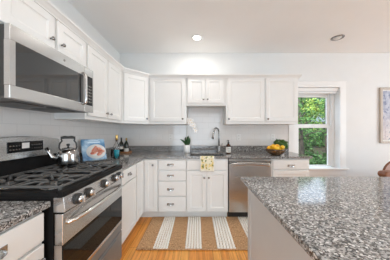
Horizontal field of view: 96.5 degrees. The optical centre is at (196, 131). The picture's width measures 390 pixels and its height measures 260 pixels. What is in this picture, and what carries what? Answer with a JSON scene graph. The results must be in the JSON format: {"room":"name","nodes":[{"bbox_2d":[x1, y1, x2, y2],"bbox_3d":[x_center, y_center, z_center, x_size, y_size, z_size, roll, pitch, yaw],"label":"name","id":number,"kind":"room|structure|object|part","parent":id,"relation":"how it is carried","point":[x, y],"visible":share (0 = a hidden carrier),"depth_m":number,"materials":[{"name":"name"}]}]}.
{"room":"kitchen","nodes":[
{"label":"kitchen","id":0,"kind":"room"},
{"bbox_2d":[49,0,118,61],"bbox_3d":[-1.461,-0.068,0.345,0.150,2.672,5.830,0,0,0],"label":"wall","id":1,"kind":"structure","parent":0,"point":[65,6],"depth_m":2.12,"materials":[{"name":"paint"}]},
{"bbox_2d":[0,0,85,66],"bbox_3d":[-1.205,-0.728,1.300,0.344,0.288,0.750,0,0,0],"label":"upper cabinet","id":2,"kind":"object","parent":1,"relation":"attached to","point":[28,16],"visible":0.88,"depth_m":1.20,"materials":[{"name":"white paint"}]},
{"bbox_3d":[-1.071,-0.725,1.117,0.020,0.250,0.360,0,0,0],"label":"door","id":3,"kind":"part","parent":2,"relation":"part of","materials":[{"name":"white paint"}]},
{"bbox_2d":[0,23,92,112],"bbox_3d":[-1.157,-0.369,1.271,0.436,0.396,0.732,0,0,0],"label":"microwave","id":4,"kind":"object","parent":2,"relation":"attached to","point":[35,76],"visible":1,"depth_m":1.09,"materials":[{"name":"silver metal"}]},
{"bbox_3d":[-0.960,-0.367,1.488,0.043,0.283,0.022,0,0,0],"label":"handle","id":5,"kind":"part","parent":4,"relation":"part of","materials":[{"name":"silver metal"}]},
{"bbox_3d":[-0.990,-0.371,1.575,0.030,0.392,0.125,0,0,0],"label":"control panel","id":6,"kind":"part","parent":4,"relation":"part of","materials":[{"name":"silver metal"}]},
{"bbox_3d":[-1.071,-0.725,1.495,0.020,0.250,0.336,0,0,0],"label":"door","id":7,"kind":"part","parent":2,"relation":"part of","materials":[{"name":"white paint"}]},
{"bbox_2d":[33,0,302,78],"bbox_3d":[-0.125,-0.887,2.383,3.785,0.061,1.434,0,0,-35],"label":"crown molding","id":8,"kind":"structure","parent":2,"relation":"attached to","point":[46,5],"depth_m":2.27,"materials":[{"name":"white paint"}]},
{"bbox_2d":[0,106,119,152],"bbox_3d":[-1.382,-0.141,1.741,0.008,0.982,2.722,0,0,0],"label":"backsplash","id":9,"kind":"structure","parent":1,"relation":"attached to","point":[13,121],"depth_m":1.65,"materials":[{"name":"white tile"}]},
{"bbox_2d":[54,44,121,122],"bbox_3d":[-1.205,-0.496,2.087,0.344,0.752,0.818,0,0,0],"label":"upper cabinet","id":10,"kind":"object","parent":1,"relation":"attached to","point":[107,78],"visible":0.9,"depth_m":1.98,"materials":[{"name":"white paint"}]},
{"bbox_3d":[-1.071,-0.503,1.883,0.020,0.694,0.366,0,0,0],"label":"door","id":11,"kind":"part","parent":10,"relation":"part of","materials":[{"name":"white paint"}]},
{"bbox_3d":[-1.071,-0.503,2.264,0.020,0.694,0.357,0,0,0],"label":"door","id":12,"kind":"part","parent":10,"relation":"part of","materials":[{"name":"white paint"}]},
{"bbox_2d":[120,212,247,259],"bbox_3d":[2.107,1.318,0.345,7.286,0.100,5.830,0,0,0],"label":"floor","id":13,"kind":"structure","parent":0,"point":[129,252],"depth_m":1.81,"materials":[{"name":"brown wood"}]},
{"bbox_2d":[0,211,45,259],"bbox_3d":[-1.052,0.826,0.644,0.648,0.882,0.452,0,0,0],"label":"base cabinet","id":14,"kind":"object","parent":13,"relation":"on","point":[23,240],"visible":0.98,"depth_m":0.77,"materials":[{"name":"white paint"}]},
{"bbox_3d":[-0.743,0.464,0.643,0.027,0.031,0.100,0,0,0],"label":"cup pull","id":15,"kind":"part","parent":14,"relation":"part of","materials":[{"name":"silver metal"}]},
{"bbox_2d":[0,201,50,231],"bbox_3d":[-1.065,0.319,0.642,0.639,0.130,0.494,0,0,0],"label":"countertop","id":16,"kind":"structure","parent":14,"relation":"on","point":[12,213],"depth_m":0.79,"materials":[{"name":"stone"}]},
{"bbox_3d":[-0.766,0.850,0.644,0.020,0.587,0.436,0,0,0],"label":"door","id":17,"kind":"part","parent":14,"relation":"part of","materials":[{"name":"white paint"}]},
{"bbox_2d":[0,136,123,259],"bbox_3d":[-1.000,0.650,1.249,0.745,1.233,0.712,0,0,0],"label":"gas range","id":18,"kind":"object","parent":13,"relation":"on","point":[83,219],"visible":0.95,"depth_m":1.15,"materials":[{"name":"silver metal"}]},
{"bbox_3d":[-0.855,0.321,1.038,0.134,0.018,0.134,0,0,0],"label":"burner","id":19,"kind":"part","parent":18,"relation":"part of","materials":[{"name":"black metal"}]},
{"bbox_2d":[0,165,121,197],"bbox_3d":[-0.981,0.324,1.249,0.590,0.036,0.712,0,0,0],"label":"cooktop","id":20,"kind":"object","parent":18,"relation":"in","point":[87,180],"depth_m":1.08,"materials":[{"name":"black metal"}]},
{"bbox_2d":[44,136,78,165],"bbox_3d":[-1.107,0.157,1.457,0.202,0.242,0.175,0,0,0],"label":"tea kettle","id":21,"kind":"object","parent":18,"relation":"on","point":[66,156],"visible":1,"depth_m":1.41,"materials":[{"name":"silver metal"}]},
{"bbox_3d":[-1.166,0.184,1.399,0.091,0.121,0.048,0,0,-44],"label":"spout","id":22,"kind":"part","parent":21,"relation":"part of","materials":[{"name":"silver metal"}]},
{"bbox_3d":[-0.675,0.382,0.993,0.019,0.060,0.060,0,0,0],"label":"knob","id":23,"kind":"part","parent":18,"relation":"part of","materials":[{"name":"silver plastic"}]},
{"bbox_3d":[-0.713,0.616,1.249,0.045,0.380,0.706,0,0,0],"label":"oven door","id":24,"kind":"part","parent":18,"relation":"part of","materials":[{"name":"silver metal"}]},
{"bbox_3d":[-0.709,0.379,1.249,0.062,0.078,0.706,0,0,0],"label":"control panel","id":25,"kind":"part","parent":18,"relation":"part of","materials":[{"name":"silver metal"}]},
{"bbox_3d":[-0.675,0.382,1.093,0.019,0.060,0.060,0,0,0],"label":"knob","id":26,"kind":"part","parent":18,"relation":"part of","materials":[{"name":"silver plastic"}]},
{"bbox_3d":[-0.667,0.477,1.249,0.079,0.034,0.659,0,0,0],"label":"handle","id":27,"kind":"part","parent":18,"relation":"part of","materials":[{"name":"silver metal"}]},
{"bbox_3d":[-0.713,0.820,1.249,0.045,0.027,0.706,0,0,0],"label":"trim","id":28,"kind":"part","parent":18,"relation":"part of","materials":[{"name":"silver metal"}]},
{"bbox_3d":[-0.675,0.382,1.278,0.019,0.060,0.060,0,0,0],"label":"knob","id":29,"kind":"part","parent":18,"relation":"part of","materials":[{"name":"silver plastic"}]},
{"bbox_3d":[-0.714,0.865,1.249,0.043,0.062,0.706,0,0,0],"label":"panel","id":30,"kind":"part","parent":18,"relation":"part of","materials":[{"name":"grey metal"}]},
{"bbox_3d":[-0.715,1.031,1.249,0.046,0.250,0.706,0,0,0],"label":"storage drawer","id":31,"kind":"part","parent":18,"relation":"part of","materials":[{"name":"grey metal"}]},
{"bbox_2d":[121,164,135,243],"bbox_3d":[-1.052,0.826,1.901,0.647,0.882,0.573,0,0,0],"label":"base cabinet","id":32,"kind":"object","parent":13,"relation":"on","point":[129,180],"visible":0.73,"depth_m":1.94,"materials":[{"name":"white paint"}]},
{"bbox_3d":[-0.766,0.473,1.897,0.020,0.146,0.543,0,0,0],"label":"drawer","id":33,"kind":"part","parent":32,"relation":"part of","materials":[{"name":"white paint"}]},
{"bbox_2d":[135,159,158,221],"bbox_3d":[-0.967,0.826,2.646,0.818,0.882,0.908,0,0,0],"label":"base cabinet","id":34,"kind":"object","parent":13,"relation":"on","point":[146,176],"visible":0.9,"depth_m":2.48,"materials":[{"name":"white paint"}]},
{"bbox_3d":[-0.766,0.771,2.338,0.020,0.743,0.275,0,0,0],"label":"door","id":35,"kind":"part","parent":34,"relation":"part of","materials":[{"name":"white paint"}]},
{"bbox_3d":[-0.658,0.771,2.490,0.189,0.743,0.020,0,0,0],"label":"door","id":36,"kind":"part","parent":34,"relation":"part of","materials":[{"name":"white paint"}]},
{"bbox_2d":[79,146,312,169],"bbox_3d":[0.123,0.319,2.361,3.017,0.130,1.496,0,0,0],"label":"countertop","id":37,"kind":"structure","parent":34,"relation":"on","point":[138,153],"depth_m":2.68,"materials":[{"name":"stone"}]},
{"bbox_2d":[80,158,109,162],"bbox_3d":[-1.214,0.276,2.056,0.300,0.154,0.140,0,0,-45],"label":"cookbook stand","id":38,"kind":"object","parent":37,"relation":"on","point":[99,160],"visible":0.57,"depth_m":2.00,"materials":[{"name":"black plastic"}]},
{"bbox_2d":[80,139,106,160],"bbox_3d":[-1.225,0.218,2.068,0.136,0.249,0.246,0,0,45],"label":"cookbook","id":39,"kind":"object","parent":38,"relation":"on","point":[92,149],"visible":0.94,"depth_m":2.05,"materials":[{"name":"blue printed paper cover"},{"name":"white paper"}]},
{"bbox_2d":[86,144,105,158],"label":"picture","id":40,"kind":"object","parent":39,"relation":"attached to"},
{"bbox_2d":[90,146,103,155],"bbox_3d":[-1.186,0.229,2.074,0.155,0.126,0.001,0,-25,-45],"label":"food picture","id":41,"kind":"object","parent":39,"relation":"attached to","point":[96,149],"depth_m":2.07},
{"bbox_2d":[113,135,119,158],"bbox_3d":[-1.032,0.199,2.235,0.076,0.308,0.076,0,0,0],"label":"liquor bottle","id":42,"kind":"object","parent":37,"relation":"on","point":[116,149],"visible":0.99,"depth_m":2.21,"materials":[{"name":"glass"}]},
{"bbox_2d":[180,118,197,152],"bbox_3d":[-0.134,0.060,2.896,0.290,0.585,0.113,0,0,6],"label":"potted orchid","id":43,"kind":"object","parent":37,"relation":"on","point":[189,120],"visible":1,"depth_m":2.86,"materials":[{"name":"white plant"}]},
{"bbox_3d":[-0.166,0.288,2.900,0.112,0.130,0.112,0,0,0],"label":"pot","id":44,"kind":"part","parent":43,"relation":"part of","materials":[{"name":"white ceramic"}]},
{"bbox_2d":[191,155,221,155],"bbox_3d":[0.150,0.476,2.697,0.512,0.183,0.337,0,0,0],"label":"sink","id":45,"kind":"object","parent":37,"relation":"in","point":[191,155],"visible":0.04,"depth_m":2.86,"materials":[{"name":"silver metal"}]},
{"bbox_2d":[200,156,213,171],"bbox_3d":[0.143,0.458,2.476,0.201,0.216,0.068,0,0,0],"label":"tea towel","id":46,"kind":"object","parent":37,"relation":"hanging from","point":[206,162],"visible":1,"depth_m":2.45,"materials":[{"name":"white fabric"}]},
{"bbox_2d":[211,127,221,151],"bbox_3d":[0.330,0.142,2.905,0.060,0.422,0.276,0,0,40],"label":"kitchen faucet","id":47,"kind":"object","parent":37,"relation":"on","point":[219,147],"visible":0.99,"depth_m":2.94,"materials":[{"name":"silver metal"}]},
{"bbox_2d":[226,140,230,153],"bbox_3d":[0.505,0.246,2.800,0.077,0.214,0.078,0,0,0],"label":"soap bottle","id":48,"kind":"object","parent":37,"relation":"on","point":[228,146],"visible":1,"depth_m":2.77,"materials":[{"name":"brown glass"}]},
{"bbox_2d":[265,148,286,155],"bbox_3d":[1.175,0.304,2.600,0.300,0.098,0.300,0,0,0],"label":"fruit bowl","id":49,"kind":"object","parent":37,"relation":"on","point":[274,152],"visible":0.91,"depth_m":2.50,"materials":[{"name":"brown wood"}]},
{"bbox_2d":[273,139,288,148],"bbox_3d":[1.373,0.235,2.857,0.248,0.237,0.232,0,0,33],"label":"potted herb","id":50,"kind":"object","parent":37,"relation":"on","point":[279,142],"visible":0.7,"depth_m":2.82,"materials":[{"name":"green plant"}]},
{"bbox_3d":[-1.225,0.340,2.885,0.250,0.026,0.130,0,0,0],"label":"serving tray","id":51,"kind":"object","parent":37,"relation":"on","visible":0},
{"bbox_2d":[119,138,123,151],"bbox_3d":[-1.255,0.222,2.885,0.076,0.241,0.076,0,0,0],"label":"wine bottle","id":52,"kind":"object","parent":51,"relation":"on","point":[121,143],"visible":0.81,"depth_m":2.86,"materials":[{"name":"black glass"}]},
{"bbox_2d":[124,138,128,151],"bbox_3d":[-1.172,0.224,2.885,0.074,0.236,0.074,0,0,0],"label":"wine bottle","id":53,"kind":"object","parent":51,"relation":"on","point":[126,145],"visible":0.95,"depth_m":2.86,"materials":[{"name":"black glass"}]},
{"bbox_2d":[158,159,186,216],"bbox_3d":[-0.354,0.826,2.776,0.404,0.882,0.647,0,0,0],"label":"base cabinet","id":54,"kind":"object","parent":13,"relation":"on","point":[172,173],"visible":0.98,"depth_m":2.48,"materials":[{"name":"white paint"}]},
{"bbox_3d":[-0.352,1.036,2.490,0.392,0.208,0.020,0,0,0],"label":"drawer","id":55,"kind":"part","parent":54,"relation":"part of","materials":[{"name":"white paint"}]},
{"bbox_3d":[-0.352,0.816,2.490,0.392,0.200,0.020,0,0,0],"label":"drawer","id":56,"kind":"part","parent":54,"relation":"part of","materials":[{"name":"white paint"}]},
{"bbox_3d":[-0.352,0.630,2.490,0.392,0.140,0.020,0,0,0],"label":"drawer","id":57,"kind":"part","parent":54,"relation":"part of","materials":[{"name":"white paint"}]},
{"bbox_3d":[-0.352,0.474,2.490,0.392,0.132,0.020,0,0,0],"label":"drawer","id":58,"kind":"part","parent":54,"relation":"part of","materials":[{"name":"white paint"}]},
{"bbox_2d":[136,217,247,249],"bbox_3d":[0.150,1.256,2.204,1.600,0.024,0.708,0,0,0],"label":"striped rug","id":59,"kind":"object","parent":13,"relation":"on","point":[162,233],"visible":0.83,"depth_m":2.12,"materials":[{"name":"fabric"}]},
{"bbox_2d":[187,159,227,216],"bbox_3d":[0.147,0.826,2.776,0.594,0.882,0.648,0,0,0],"label":"base cabinet","id":60,"kind":"object","parent":13,"relation":"on","point":[207,192],"visible":0.97,"depth_m":2.48,"materials":[{"name":"white paint"}]},
{"bbox_3d":[-0.004,0.851,2.490,0.279,0.578,0.020,0,0,0],"label":"door","id":61,"kind":"part","parent":60,"relation":"part of","materials":[{"name":"white paint"}]},
{"bbox_3d":[0.289,0.851,2.490,0.298,0.578,0.020,0,0,0],"label":"door","id":62,"kind":"part","parent":60,"relation":"part of","materials":[{"name":"white paint"}]},
{"bbox_2d":[228,159,270,216],"bbox_3d":[0.756,0.827,2.762,0.608,0.878,0.636,0,0,0],"label":"dishwasher","id":63,"kind":"object","parent":13,"relation":"on","point":[237,168],"visible":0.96,"depth_m":2.47,"materials":[{"name":"silver metal"}]},
{"bbox_3d":[0.756,0.464,2.458,0.548,0.065,0.028,0,0,0],"label":"handle","id":64,"kind":"part","parent":63,"relation":"part of","materials":[{"name":"silver metal"}]},
{"bbox_2d":[271,159,308,176],"bbox_3d":[1.339,0.826,2.776,0.545,0.882,0.647,0,0,0],"label":"base cabinet","id":65,"kind":"object","parent":13,"relation":"on","point":[279,167],"visible":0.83,"depth_m":2.48,"materials":[{"name":"white paint"}]},
{"bbox_3d":[1.343,0.848,2.490,0.517,0.584,0.020,0,0,0],"label":"door","id":66,"kind":"part","parent":65,"relation":"part of","materials":[{"name":"white paint"}]},
{"bbox_3d":[1.343,0.470,2.490,0.517,0.140,0.020,0,0,0],"label":"drawer","id":67,"kind":"part","parent":65,"relation":"part of","materials":[{"name":"white paint"}]},
{"bbox_2d":[241,177,389,259],"bbox_3d":[1.147,0.810,0.333,1.607,0.913,2.065,0,0,0],"label":"kitchen island","id":68,"kind":"object","parent":13,"relation":"on","point":[290,218],"visible":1,"depth_m":0.81,"materials":[{"name":"stone"}]},
{"bbox_3d":[0.414,0.776,1.287,0.061,0.783,0.064,0,0,0],"label":"post","id":69,"kind":"part","parent":68,"relation":"part of","materials":[{"name":"grey paint"}]},
{"bbox_2d":[377,170,389,176],"bbox_3d":[2.970,0.899,2.605,0.980,0.735,0.630,0,0,0],"label":"armchair","id":70,"kind":"object","parent":13,"relation":"on","point":[382,173],"visible":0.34,"depth_m":2.33,"materials":[{"name":"brown leather"}]},
{"bbox_2d":[383,161,389,169],"bbox_3d":[2.925,0.626,2.545,0.432,0.432,0.123,0,0,0],"label":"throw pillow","id":71,"kind":"object","parent":70,"relation":"on","point":[387,166],"visible":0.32,"depth_m":2.53,"materials":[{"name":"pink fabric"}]},
{"bbox_2d":[68,0,389,52],"bbox_3d":[2.107,-1.479,0.345,7.286,0.150,5.830,0,0,0],"label":"ceiling","id":72,"kind":"structure","parent":0,"point":[130,26],"depth_m":2.28,"materials":[{"name":"paint"}]},
{"bbox_2d":[191,34,202,40],"bbox_3d":[0.000,-1.399,2.600,0.170,0.009,0.170,0,0,0],"label":"recessed light","id":73,"kind":"object","parent":72,"relation":"in","point":[196,37],"visible":1,"depth_m":2.59,"materials":[{"name":"white glass"}]},
{"bbox_2d":[330,34,344,40],"bbox_3d":[2.100,-1.400,2.600,0.170,0.045,0.170,0,0,0],"label":"recessed light","id":74,"kind":"object","parent":72,"relation":"in","point":[337,37],"visible":1,"depth_m":2.58,"materials":[{"name":"silver metal"}]},
{"bbox_2d":[119,53,389,176],"bbox_3d":[2.182,-0.068,3.235,7.136,2.672,0.250,0,0,0],"label":"wall","id":75,"kind":"structure","parent":0,"point":[364,74],"depth_m":3.11,"materials":[{"name":"paint"}]},
{"bbox_2d":[105,72,151,124],"bbox_3d":[-1.074,-0.496,2.800,0.605,0.752,0.601,0,0,0],"label":"upper cabinet","id":76,"kind":"object","parent":75,"relation":"attached to","point":[135,89],"visible":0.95,"depth_m":2.63,"materials":[{"name":"white paint"}]},
{"bbox_3d":[-0.921,-0.503,2.645,0.381,0.694,0.020,0,0,-45],"label":"door","id":77,"kind":"part","parent":76,"relation":"part of","materials":[{"name":"white paint"}]},
{"bbox_2d":[149,78,186,124],"bbox_3d":[-0.472,-0.496,2.929,0.604,0.752,0.344,0,0,0],"label":"upper cabinet","id":78,"kind":"object","parent":75,"relation":"attached to","point":[167,96],"visible":0.98,"depth_m":2.79,"materials":[{"name":"white paint"}]},
{"bbox_2d":[79,146,288,161],"bbox_3d":[0.125,0.304,2.358,3.005,0.100,1.486,0,0,0],"label":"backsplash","id":79,"kind":"structure","parent":75,"relation":"attached to","point":[131,148],"depth_m":3.09,"materials":[{"name":"stone"}]},
{"bbox_2d":[120,108,287,145],"bbox_3d":[0.125,-0.115,3.106,3.006,0.734,0.008,0,0,0],"label":"backsplash","id":80,"kind":"structure","parent":75,"relation":"attached to","point":[206,120],"depth_m":3.10,"materials":[{"name":"white tile"}]},
{"bbox_2d":[187,78,225,107],"bbox_3d":[0.149,-0.644,2.929,0.636,0.456,0.344,0,0,0],"label":"upper cabinet","id":81,"kind":"object","parent":75,"relation":"attached to","point":[201,92],"visible":1,"depth_m":2.79,"materials":[{"name":"white paint"}]},
{"bbox_3d":[-0.007,-0.655,2.795,0.283,0.398,0.020,0,0,0],"label":"door","id":82,"kind":"part","parent":81,"relation":"part of","materials":[{"name":"white paint"}]},
{"bbox_3d":[0.280,-0.655,2.795,0.282,0.398,0.020,0,0,0],"label":"door","id":83,"kind":"part","parent":81,"relation":"part of","materials":[{"name":"white paint"}]},
{"bbox_2d":[223,78,264,124],"bbox_3d":[0.780,-0.496,2.929,0.625,0.752,0.344,0,0,0],"label":"upper cabinet","id":84,"kind":"object","parent":75,"relation":"attached to","point":[245,97],"visible":0.98,"depth_m":2.79,"materials":[{"name":"white paint"}]},
{"bbox_2d":[261,78,297,124],"bbox_3d":[1.361,-0.496,2.929,0.535,0.752,0.344,0,0,0],"label":"upper cabinet","id":85,"kind":"object","parent":75,"relation":"attached to","point":[281,94],"visible":0.95,"depth_m":2.79,"materials":[{"name":"white paint"}]},
{"bbox_2d":[288,81,349,174],"bbox_3d":[2.143,-0.064,3.203,1.085,1.663,0.295,0,0,0],"label":"window","id":86,"kind":"structure","parent":75,"relation":"in","point":[335,124],"depth_m":3.11,"materials":[{"name":"white paint"}]},
{"bbox_3d":[2.140,-0.405,3.278,0.689,0.625,0.032,0,0,0],"label":"sash","id":87,"kind":"part","parent":86,"relation":"part of","materials":[{"name":"white paint"}]},
{"bbox_3d":[2.140,0.270,3.244,0.689,0.744,0.032,0,0,0],"label":"sash","id":88,"kind":"part","parent":86,"relation":"part of","materials":[{"name":"white paint"}]},
{"bbox_2d":[298,88,338,93],"bbox_3d":[2.140,-0.735,3.160,0.806,0.095,0.070,0,0,0],"label":"roller blind","id":89,"kind":"object","parent":86,"relation":"attached to","point":[300,90],"visible":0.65,"depth_m":3.12,"materials":[{"name":"white fabric"}]},
{"bbox_3d":[2.143,0.664,3.140,1.085,0.024,0.170,0,0,0],"label":"sill","id":90,"kind":"part","parent":86,"relation":"part of","materials":[{"name":"white paint"}]},
{"bbox_2d":[379,87,389,142],"bbox_3d":[3.620,-0.287,3.091,0.740,0.990,0.035,0,0,0],"label":"framed painting","id":91,"kind":"object","parent":75,"relation":"attached to","point":[384,92],"visible":1,"depth_m":3.09,"materials":[{"name":"brown wood"}]},
{"label":"outside","id":92,"kind":"structure","parent":0,"visible":0},
{"bbox_2d":[304,122,325,162],"bbox_3d":[9.000,-1.140,18.600,30.000,5.572,30.000,0,0,0],"label":"ground","id":93,"kind":"structure","parent":92,"point":[316,148],"depth_m":9.40,"materials":[{"name":"green plant"}]},
{"bbox_2d":[303,132,314,155],"bbox_3d":[5.037,0.507,8.467,1.158,1.484,1.160,0,0,0],"label":"shrub","id":94,"kind":"object","parent":93,"relation":"on","point":[306,143],"visible":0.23,"depth_m":8.21,"materials":[{"name":"green plant"}]},
{"bbox_2d":[300,98,318,120],"bbox_3d":[7.325,-1.374,11.684,2.102,3.785,2.631,0,0,44],"label":"tree","id":95,"kind":"object","parent":93,"relation":"on","point":[301,99],"visible":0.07,"depth_m":11.39,"materials":[{"name":"green plant"}]},
{"bbox_2d":[298,98,323,148],"bbox_3d":[6.001,-0.454,9.484,1.828,2.951,1.803,0,0,0],"label":"tree","id":96,"kind":"object","parent":93,"relation":"on","point":[315,108],"visible":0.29,"depth_m":9.29,"materials":[{"name":"green plant"}]},
{"bbox_2d":[298,98,326,154],"bbox_3d":[4.004,0.040,6.462,1.711,3.168,1.308,0,0,-38],"label":"tree","id":97,"kind":"object","parent":93,"relation":"on","point":[300,119],"visible":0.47,"depth_m":6.34,"materials":[{"name":"green plant"}]},
{"bbox_2d":[306,98,326,159],"bbox_3d":[5.638,-0.286,7.602,1.362,3.380,1.582,0,0,0],"label":"tree","id":98,"kind":"object","parent":93,"relation":"on","point":[323,105],"visible":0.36,"depth_m":7.59,"materials":[{"name":"green plant"}]},
{"bbox_2d":[309,128,324,146],"bbox_3d":[7.024,0.280,10.068,1.016,1.327,1.031,0,0,0],"label":"shrub","id":99,"kind":"object","parent":93,"relation":"on","point":[323,135],"visible":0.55,"depth_m":9.91,"materials":[{"name":"green plant"}]},
{"bbox_2d":[309,151,326,164],"bbox_3d":[3.562,1.098,4.997,0.832,1.115,0.824,0,0,0],"label":"shrub","id":100,"kind":"object","parent":93,"relation":"on","point":[321,161],"visible":0.13,"depth_m":4.98,"materials":[{"name":"green plant"}]},
{"bbox_2d":[313,98,325,121],"bbox_3d":[14.000,-2.882,21.100,5.000,3.500,3.600,0,0,0],"label":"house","id":101,"kind":"structure","parent":93,"relation":"on","point":[317,98],"depth_m":19.60,"materials":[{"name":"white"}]}
]}

